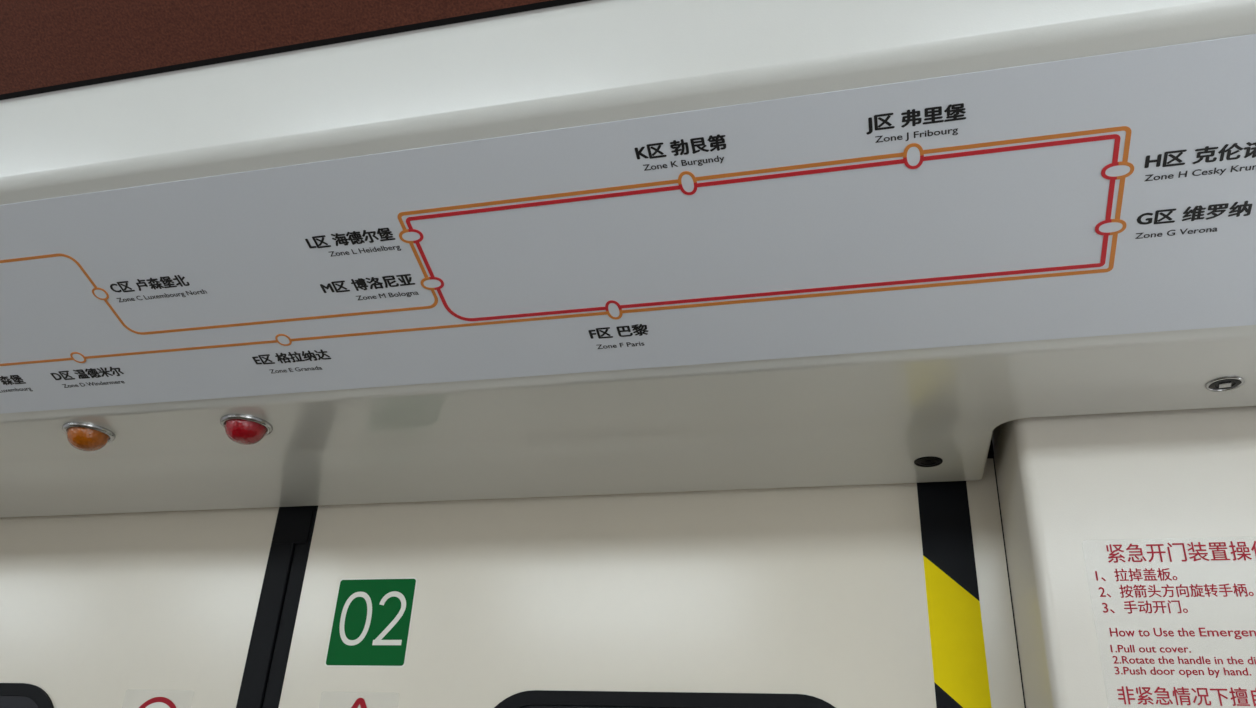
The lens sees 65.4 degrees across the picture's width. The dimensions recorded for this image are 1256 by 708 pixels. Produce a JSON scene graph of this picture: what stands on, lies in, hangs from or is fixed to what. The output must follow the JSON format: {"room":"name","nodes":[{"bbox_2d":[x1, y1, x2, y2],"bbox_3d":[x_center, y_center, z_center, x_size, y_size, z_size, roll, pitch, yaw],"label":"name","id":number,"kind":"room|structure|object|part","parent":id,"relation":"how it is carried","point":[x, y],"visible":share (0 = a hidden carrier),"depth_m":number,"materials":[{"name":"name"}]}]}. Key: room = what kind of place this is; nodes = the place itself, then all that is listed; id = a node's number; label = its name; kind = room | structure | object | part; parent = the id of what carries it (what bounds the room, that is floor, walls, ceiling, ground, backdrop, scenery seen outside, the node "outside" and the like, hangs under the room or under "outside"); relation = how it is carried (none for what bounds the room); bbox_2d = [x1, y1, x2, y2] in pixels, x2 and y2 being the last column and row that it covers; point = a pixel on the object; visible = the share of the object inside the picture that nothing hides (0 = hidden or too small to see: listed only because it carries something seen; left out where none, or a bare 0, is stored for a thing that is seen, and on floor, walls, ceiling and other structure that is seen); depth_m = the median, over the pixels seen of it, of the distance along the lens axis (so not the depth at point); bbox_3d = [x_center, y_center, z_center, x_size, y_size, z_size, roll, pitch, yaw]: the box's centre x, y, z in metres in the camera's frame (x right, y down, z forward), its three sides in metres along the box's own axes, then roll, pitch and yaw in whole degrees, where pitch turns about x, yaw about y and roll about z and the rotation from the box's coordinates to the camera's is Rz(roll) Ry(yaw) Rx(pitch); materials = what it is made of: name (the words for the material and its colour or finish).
{"room":"train interior","nodes":[
{"label":"train interior","id":0,"kind":"room"},
{"bbox_2d":[0,0,550,94],"bbox_3d":[-0.385,-0.375,0.625,6.200,0.196,0.345,-4,-28,14],"label":"ceiling","id":1,"kind":"structure","parent":0,"point":[44,43],"depth_m":0.71,"materials":[{"name":"brown laminate"}]},
{"bbox_2d":[987,424,1001,458],"bbox_3d":[0.771,0.820,0.547,4.100,2.300,0.060,-4,-28,14],"label":"wall","id":2,"kind":"structure","parent":0,"point":[995,435],"depth_m":1.01,"materials":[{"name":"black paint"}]},
{"bbox_2d":[0,506,314,707],"bbox_3d":[-0.815,1.056,0.876,0.822,1.920,0.039,-4,-28,14],"label":"door","id":3,"kind":"structure","parent":2,"relation":"in","point":[111,610],"depth_m":1.18,"materials":[{"name":"beige paint"}]},
{"bbox_2d":[139,697,175,707],"bbox_3d":[-0.539,0.427,1.102,0.092,0.092,0.001,-4,-28,14],"label":"sticker","id":4,"kind":"object","parent":3,"relation":"attached to","point":[157,702],"visible":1,"depth_m":1.12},
{"bbox_2d":[0,0,589,99],"bbox_3d":[-0.266,-0.162,1.029,6.200,0.215,0.490,-4,-28,14],"label":"trim","id":5,"kind":"structure","parent":2,"relation":"attached to","point":[552,3],"depth_m":0.79,"materials":[{"name":"brown"}]},
{"bbox_2d":[0,0,1255,517],"bbox_3d":[-0.279,-0.066,0.950,6.000,0.259,0.538,-4,-28,14],"label":"housing","id":6,"kind":"object","parent":2,"relation":"attached to","point":[866,418],"visible":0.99,"depth_m":0.75,"materials":[{"name":"white paint"}]},
{"bbox_2d":[62,422,115,450],"bbox_3d":[-0.536,0.085,0.968,0.048,0.022,0.048,-4,-28,14],"label":"lamp","id":7,"kind":"object","parent":6,"relation":"attached to","point":[82,436],"visible":1,"depth_m":0.96,"materials":[{"name":"metal"}]},
{"bbox_2d":[220,414,272,444],"bbox_3d":[-0.364,0.074,0.929,0.048,0.022,0.048,-4,-28,14],"label":"lamp","id":8,"kind":"object","parent":6,"relation":"attached to","point":[243,429],"visible":1,"depth_m":0.92,"materials":[{"name":"metal"}]},
{"bbox_2d":[0,34,1255,413],"bbox_3d":[-0.317,-0.047,0.797,5.400,0.077,0.209,-4,-28,14],"label":"map","id":9,"kind":"object","parent":6,"relation":"attached to","point":[1114,193],"visible":1,"depth_m":0.70},
{"bbox_3d":[-0.248,0.101,1.022,6.000,0.030,0.250,-4,-28,14],"label":"plate","id":10,"kind":"part","parent":6,"relation":"part of","materials":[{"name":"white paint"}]},
{"bbox_2d":[914,456,942,466],"bbox_3d":[0.287,0.102,0.935,0.026,0.003,0.026,-4,-28,14],"label":"plug","id":11,"kind":"object","parent":6,"relation":"attached to","point":[929,461],"visible":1,"depth_m":0.93,"materials":[{"name":"black plastic"}]},
{"bbox_2d":[1205,376,1244,391],"bbox_3d":[0.462,0.023,0.757,0.026,0.004,0.026,-4,-28,14],"label":"lock","id":12,"kind":"object","parent":6,"relation":"attached to","point":[1226,383],"visible":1,"depth_m":0.76,"materials":[{"name":"metal"}]},
{"bbox_2d":[262,458,1024,707],"bbox_3d":[-0.052,0.999,0.680,0.792,1.920,0.039,-4,-28,14],"label":"door","id":13,"kind":"structure","parent":2,"relation":"in","point":[792,597],"depth_m":1.02,"materials":[{"name":"beige paint"}]},
{"bbox_2d":[351,698,366,707],"bbox_3d":[-0.292,0.408,1.039,0.094,0.093,0.001,-4,-28,14],"label":"warning sticker","id":14,"kind":"object","parent":13,"relation":"attached to","point":[361,701],"visible":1,"depth_m":1.05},
{"bbox_2d":[325,577,416,666],"bbox_3d":[-0.287,0.299,1.093,0.098,0.098,0.001,-4,-28,14],"label":"sticker","id":15,"kind":"object","parent":13,"relation":"attached to","point":[371,625],"visible":1,"depth_m":1.09,"materials":[{"name":"green plastic"}]},
{"bbox_2d":[917,481,991,707],"bbox_3d":[0.295,0.611,0.761,0.048,1.111,0.001,-4,-28,14],"label":"tape","id":16,"kind":"object","parent":13,"relation":"attached to","point":[960,672],"visible":0.82,"depth_m":0.95,"materials":[{"name":"yellow plastic"}]},
{"bbox_2d":[992,456,1025,707],"bbox_3d":[0.336,0.998,0.586,0.003,1.974,0.056,-4,-28,14],"label":"trim","id":17,"kind":"structure","parent":2,"relation":"attached to","point":[992,456],"depth_m":0.94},
{"bbox_2d":[994,406,1255,707],"bbox_3d":[0.583,0.417,0.684,0.514,0.825,0.158,-4,-28,14],"label":"wall panel","id":18,"kind":"object","parent":2,"relation":"attached to","point":[1071,487],"visible":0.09,"depth_m":0.79,"materials":[{"name":"beige plastic"}]},
{"bbox_2d":[1095,541,1255,705],"bbox_3d":[0.483,0.257,0.704,0.252,0.258,0.001,-4,-28,14],"label":"instruction text","id":19,"kind":"object","parent":18,"relation":"attached to","point":[1242,701],"visible":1,"depth_m":0.75}
]}

